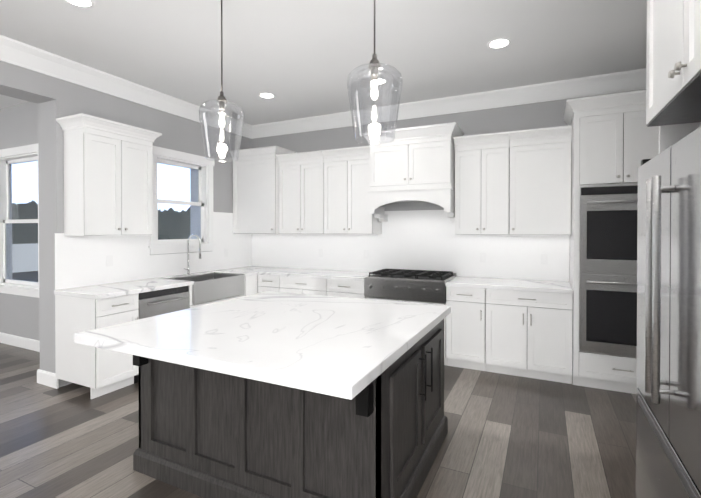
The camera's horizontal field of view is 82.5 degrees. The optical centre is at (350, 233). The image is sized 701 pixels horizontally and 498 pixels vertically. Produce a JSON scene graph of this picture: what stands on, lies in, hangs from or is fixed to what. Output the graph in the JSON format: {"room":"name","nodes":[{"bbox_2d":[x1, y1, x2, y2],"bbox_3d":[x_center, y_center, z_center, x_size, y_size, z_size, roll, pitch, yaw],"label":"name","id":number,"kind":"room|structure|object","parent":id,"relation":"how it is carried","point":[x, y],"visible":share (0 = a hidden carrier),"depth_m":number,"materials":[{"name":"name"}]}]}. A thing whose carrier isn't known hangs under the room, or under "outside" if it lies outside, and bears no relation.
{"room":"kitchen","nodes":[
{"label":"kitchen","id":0,"kind":"room"},
{"bbox_2d":[0,102,39,340],"bbox_3d":[-4.470,-0.096,5.281,3.850,3.070,0.150,0,0,26],"label":"wall","id":1,"kind":"structure","parent":0,"point":[20,315],"depth_m":5.06,"materials":[{"name":"grey paint"}]},
{"bbox_2d":[0,143,38,297],"bbox_3d":[-4.206,-0.152,5.127,1.230,1.870,0.195,0,0,26],"label":"nook window","id":2,"kind":"structure","parent":1,"relation":"in","point":[9,157],"depth_m":5.22,"materials":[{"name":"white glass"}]},
{"bbox_2d":[0,61,250,386],"bbox_3d":[-2.986,-0.083,3.587,0.300,3.070,6.000,0,0,26],"label":"wall","id":3,"kind":"structure","parent":0,"point":[180,134],"depth_m":3.84,"materials":[{"name":"grey paint"}]},
{"bbox_2d":[56,113,161,235],"bbox_3d":[-2.388,-0.527,4.016,0.395,1.090,0.830,0,0,26],"label":"upper cabinet","id":4,"kind":"object","parent":3,"relation":"attached to","point":[107,177],"visible":1,"depth_m":3.83,"materials":[{"name":"white paint"}]},
{"bbox_2d":[55,212,251,289],"bbox_3d":[-2.146,0.116,4.966,0.007,0.809,2.771,0,0,26],"label":"backsplash","id":5,"kind":"structure","parent":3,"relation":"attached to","point":[80,260],"depth_m":4.41,"materials":[{"name":"white tile"}]},
{"bbox_2d":[148,146,216,254],"bbox_3d":[-2.223,-0.387,5.104,0.345,1.260,1.030,0,0,26],"label":"window","id":6,"kind":"structure","parent":3,"relation":"in","point":[200,203],"depth_m":5.20,"materials":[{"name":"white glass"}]},
{"bbox_2d":[0,343,636,497],"bbox_3d":[-2.617,1.509,2.586,9.550,0.100,7.800,0,0,26],"label":"floor","id":7,"kind":"structure","parent":0,"point":[510,436],"depth_m":2.81,"materials":[{"name":"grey wood"}]},
{"bbox_2d":[55,293,138,398],"bbox_3d":[-2.371,1.011,3.764,0.655,0.879,0.401,0,0,26],"label":"base cabinet","id":8,"kind":"object","parent":7,"relation":"on","point":[99,371],"visible":0.73,"depth_m":3.60,"materials":[{"name":"white paint"}]},
{"bbox_2d":[134,286,188,382],"bbox_3d":[-2.134,1.008,4.208,0.654,0.879,0.592,0,0,26],"label":"stainless steel dishwasher","id":9,"kind":"object","parent":7,"relation":"on","point":[158,302],"visible":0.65,"depth_m":4.04,"materials":[{"name":"grey metal"}]},
{"bbox_2d":[189,277,244,307],"bbox_3d":[-1.822,1.002,4.895,0.655,0.879,0.896,0,0,26],"label":"base cabinet","id":10,"kind":"object","parent":7,"relation":"on","point":[205,303],"visible":0.1,"depth_m":4.58,"materials":[{"name":"white paint"}]},
{"bbox_2d":[54,270,257,299],"bbox_3d":[-2.000,0.544,4.538,0.643,0.040,2.143,0,0,26],"label":"countertop","id":11,"kind":"structure","parent":10,"relation":"on","point":[102,291],"depth_m":3.97,"materials":[{"name":"stone"}]},
{"bbox_2d":[184,234,200,274],"bbox_3d":[-1.953,0.266,4.928,0.244,0.510,0.104,0,0,26],"label":"chrome gooseneck faucet","id":12,"kind":"object","parent":11,"relation":"on","point":[188,264],"visible":1,"depth_m":4.98,"materials":[{"name":"silver metal"}]},
{"bbox_2d":[170,273,244,304],"bbox_3d":[-1.772,0.658,4.869,0.525,0.248,0.816,0,0,26],"label":"sink","id":13,"kind":"object","parent":11,"relation":"in","point":[209,287],"visible":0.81,"depth_m":4.79,"materials":[{"name":"grey"}]},
{"bbox_2d":[244,275,257,295],"bbox_3d":[-1.585,0.998,5.422,0.620,0.879,0.242,0,0,26],"label":"base cabinet","id":14,"kind":"object","parent":7,"relation":"on","point":[251,285],"depth_m":5.28,"materials":[{"name":"white paint"}]},
{"bbox_2d":[258,275,279,292],"bbox_3d":[-0.963,0.997,5.582,0.355,0.879,0.655,0,0,26],"label":"base cabinet","id":15,"kind":"object","parent":7,"relation":"on","point":[268,283],"visible":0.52,"depth_m":5.32,"materials":[{"name":"white paint"}]},
{"bbox_2d":[133,319,447,497],"bbox_3d":[-0.345,1.025,2.581,1.681,0.869,1.522,0,0,26],"label":"base cabinet","id":16,"kind":"object","parent":7,"relation":"on","point":[203,433],"visible":0.58,"depth_m":2.11,"materials":[{"name":"black wood"}]},
{"bbox_2d":[74,291,450,399],"bbox_3d":[-0.376,0.564,2.552,1.665,0.050,1.690,0,0,26],"label":"countertop","id":17,"kind":"structure","parent":16,"relation":"on","point":[346,348],"depth_m":2.10,"materials":[{"name":"stone"}]},
{"bbox_2d":[280,276,326,295],"bbox_3d":[-0.486,0.999,5.350,0.700,0.879,0.655,0,0,26],"label":"base cabinet","id":18,"kind":"object","parent":7,"relation":"on","point":[311,286],"visible":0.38,"depth_m":5.08,"materials":[{"name":"white paint"}]},
{"bbox_2d":[327,279,365,298],"bbox_3d":[0.065,1.001,5.082,0.522,0.879,0.655,0,0,26],"label":"base cabinet","id":19,"kind":"object","parent":7,"relation":"on","point":[346,288],"visible":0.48,"depth_m":4.82,"materials":[{"name":"white paint"}]},
{"bbox_2d":[366,297,446,365],"bbox_3d":[0.726,1.098,4.762,0.940,0.690,0.655,0,0,26],"label":"base cabinet","id":20,"kind":"object","parent":7,"relation":"on","point":[413,301],"visible":0.12,"depth_m":4.38,"materials":[{"name":"white paint"}]},
{"bbox_2d":[446,286,485,370],"bbox_3d":[1.333,1.006,4.467,0.400,0.879,0.655,0,0,26],"label":"base cabinet","id":21,"kind":"object","parent":7,"relation":"on","point":[466,332],"visible":0.92,"depth_m":4.21,"materials":[{"name":"white paint"}]},
{"bbox_2d":[485,289,572,383],"bbox_3d":[1.870,1.008,4.206,0.788,0.879,0.655,0,0,26],"label":"base cabinet","id":22,"kind":"object","parent":7,"relation":"on","point":[529,334],"visible":0.96,"depth_m":3.94,"materials":[{"name":"white paint"}]},
{"bbox_2d":[224,266,572,293],"bbox_3d":[0.274,0.541,4.984,4.345,0.040,0.643,0,0,26],"label":"countertop","id":23,"kind":"structure","parent":22,"relation":"on","point":[521,285],"depth_m":4.53,"materials":[{"name":"stone"}]},
{"bbox_2d":[364,269,456,302],"bbox_3d":[0.713,0.603,4.731,0.932,0.280,0.695,0,0,26],"label":"gas range","id":24,"kind":"object","parent":23,"relation":"on","point":[419,285],"visible":1,"depth_m":4.49,"materials":[{"name":"silver metal"}]},
{"bbox_2d":[564,90,658,393],"bbox_3d":[2.564,0.105,3.834,0.900,2.690,0.705,0,0,26],"label":"tall cabinet","id":25,"kind":"object","parent":7,"relation":"on","point":[615,140],"visible":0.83,"depth_m":3.65,"materials":[{"name":"white paint"}]},
{"bbox_2d":[579,185,637,356],"bbox_3d":[2.415,0.335,3.530,0.670,1.515,0.106,0,0,26],"label":"double wall oven","id":26,"kind":"object","parent":25,"relation":"in","point":[608,269],"visible":0.65,"depth_m":3.58,"materials":[{"name":"grey metal"}]},
{"bbox_2d":[636,126,700,497],"bbox_3d":[1.356,0.575,1.133,0.836,1.790,1.020,0,0,26],"label":"refrigerator","id":27,"kind":"object","parent":7,"relation":"on","point":[668,430],"visible":1,"depth_m":1.26,"materials":[{"name":"brushed stainless steel"}]},
{"bbox_2d":[0,0,646,124],"bbox_3d":[-2.617,-1.661,2.562,9.550,0.100,7.800,0,0,26],"label":"ceiling","id":28,"kind":"structure","parent":0,"point":[298,59],"depth_m":3.42,"materials":[{"name":"paint"}]},
{"bbox_2d":[65,0,94,7],"bbox_3d":[-1.881,-1.610,2.761,0.194,0.005,0.194,0,0,-19],"label":"recessed light","id":29,"kind":"object","parent":28,"relation":"in","point":[79,3],"depth_m":2.80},
{"bbox_2d":[198,0,244,161],"bbox_3d":[-0.856,-1.051,2.657,0.292,1.119,0.292,0,0,26],"label":"pendant light","id":30,"kind":"object","parent":28,"relation":"hanging from","point":[221,100],"visible":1,"depth_m":2.65,"materials":[{"name":"clear glass"}]},
{"bbox_2d":[259,93,274,97],"bbox_3d":[-0.987,-1.624,4.717,0.194,0.005,0.194,0,0,17],"label":"recessed light","id":31,"kind":"object","parent":28,"relation":"in","point":[267,95],"depth_m":4.71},
{"bbox_2d":[0,35,645,138],"bbox_3d":[-0.817,-1.518,1.688,5.248,0.170,7.498,0,0,26],"label":"crown molding","id":32,"kind":"structure","parent":28,"relation":"attached to","point":[20,54],"depth_m":4.44,"materials":[{"name":"white wood"}]},
{"bbox_2d":[347,0,402,143],"bbox_3d":[0.126,-1.047,2.091,0.292,1.119,0.292,0,0,26],"label":"pendant light","id":33,"kind":"object","parent":28,"relation":"hanging from","point":[374,65],"visible":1,"depth_m":2.08,"materials":[{"name":"clear glass"}]},
{"bbox_2d":[369,78,386,84],"bbox_3d":[0.293,-1.621,4.262,0.194,0.005,0.194,0,0,17],"label":"recessed light","id":34,"kind":"object","parent":28,"relation":"in","point":[379,78],"depth_m":4.26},
{"bbox_2d":[487,38,510,48],"bbox_3d":[1.265,-1.614,3.401,0.194,0.005,0.194,0,0,17],"label":"recessed light","id":35,"kind":"object","parent":28,"relation":"in","point":[497,43],"depth_m":3.40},
{"bbox_2d":[251,89,645,281],"bbox_3d":[0.786,-0.095,5.174,5.700,3.070,0.150,0,0,26],"label":"wall","id":36,"kind":"structure","parent":0,"point":[547,114],"depth_m":4.90,"materials":[{"name":"grey paint"}]},
{"bbox_2d":[229,146,295,233],"bbox_3d":[-1.275,-0.593,5.816,0.819,1.195,0.485,0,0,26],"label":"upper cabinet","id":37,"kind":"object","parent":36,"relation":"attached to","point":[255,190],"visible":0.83,"depth_m":5.65,"materials":[{"name":"white paint"}]},
{"bbox_2d":[276,150,323,233],"bbox_3d":[-0.619,-0.538,5.548,0.716,1.090,0.395,0,0,26],"label":"upper cabinet","id":38,"kind":"object","parent":36,"relation":"attached to","point":[301,192],"visible":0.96,"depth_m":5.42,"materials":[{"name":"white paint"}]},
{"bbox_2d":[321,146,381,233],"bbox_3d":[0.018,-0.536,5.239,0.692,1.090,0.395,0,0,26],"label":"upper cabinet","id":39,"kind":"object","parent":36,"relation":"attached to","point":[346,187],"visible":0.9,"depth_m":5.12,"materials":[{"name":"white paint"}]},
{"bbox_2d":[252,210,569,281],"bbox_3d":[0.413,0.114,5.268,4.345,0.809,0.007,0,0,26],"label":"backsplash","id":40,"kind":"structure","parent":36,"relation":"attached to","point":[430,240],"depth_m":5.03,"materials":[{"name":"white tile"}]},
{"bbox_2d":[363,122,463,221],"bbox_3d":[0.755,-0.677,4.807,1.106,1.060,0.525,0,0,26],"label":"range hood","id":41,"kind":"object","parent":36,"relation":"attached to","point":[413,164],"visible":0.88,"depth_m":4.60,"materials":[{"name":"white paint"}]},
{"bbox_2d":[454,131,509,234],"bbox_3d":[1.495,-0.530,4.521,0.574,1.090,0.395,0,0,26],"label":"upper cabinet","id":42,"kind":"object","parent":36,"relation":"attached to","point":[482,169],"visible":0.96,"depth_m":4.39,"materials":[{"name":"white paint"}]},
{"bbox_2d":[509,125,571,234],"bbox_3d":[2.019,-0.528,4.267,0.582,1.090,0.395,0,0,26],"label":"upper cabinet","id":43,"kind":"object","parent":36,"relation":"attached to","point":[540,185],"visible":1,"depth_m":4.15,"materials":[{"name":"white paint"}]},
{"bbox_2d":[646,0,700,153],"bbox_3d":[1.365,0.115,1.125,0.815,2.710,1.200,0,0,26],"label":"upper cabinet","id":44,"kind":"object","parent":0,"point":[673,88],"visible":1,"depth_m":1.48,"materials":[{"name":"white paint"}]},
{"bbox_3d":[-7.325,-0.084,3.638,0.150,3.070,5.300,0,0,26],"label":"wall","id":45,"kind":"structure","parent":0,"visible":0},
{"bbox_2d":[0,332,39,351],"bbox_3d":[-4.427,1.375,5.176,3.666,0.130,0.016,0,0,26],"label":"baseboard","id":46,"kind":"structure","parent":45,"relation":"attached to","point":[31,344],"depth_m":5.04,"materials":[{"name":"white wood"}]},
{"bbox_2d":[37,369,58,388],"bbox_3d":[-2.867,1.385,3.797,0.296,0.130,0.018,0,0,26],"label":"baseboard","id":47,"kind":"structure","parent":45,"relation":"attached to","point":[47,378],"depth_m":3.79,"materials":[{"name":"white wood"}]},
{"label":"outside","id":48,"kind":"structure","parent":0,"visible":0},
{"bbox_2d":[12,271,37,281],"bbox_3d":[-5.823,1.708,16.096,15.680,0.100,18.000,0,0,26],"label":"lawn","id":49,"kind":"structure","parent":48,"point":[27,278],"depth_m":15.70,"materials":[{"name":"grey"}]},
{"bbox_2d":[12,161,190,272],"bbox_3d":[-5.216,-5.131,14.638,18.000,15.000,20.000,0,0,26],"label":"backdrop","id":50,"kind":"structure","parent":48,"point":[164,220],"depth_m":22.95,"materials":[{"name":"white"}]}
]}

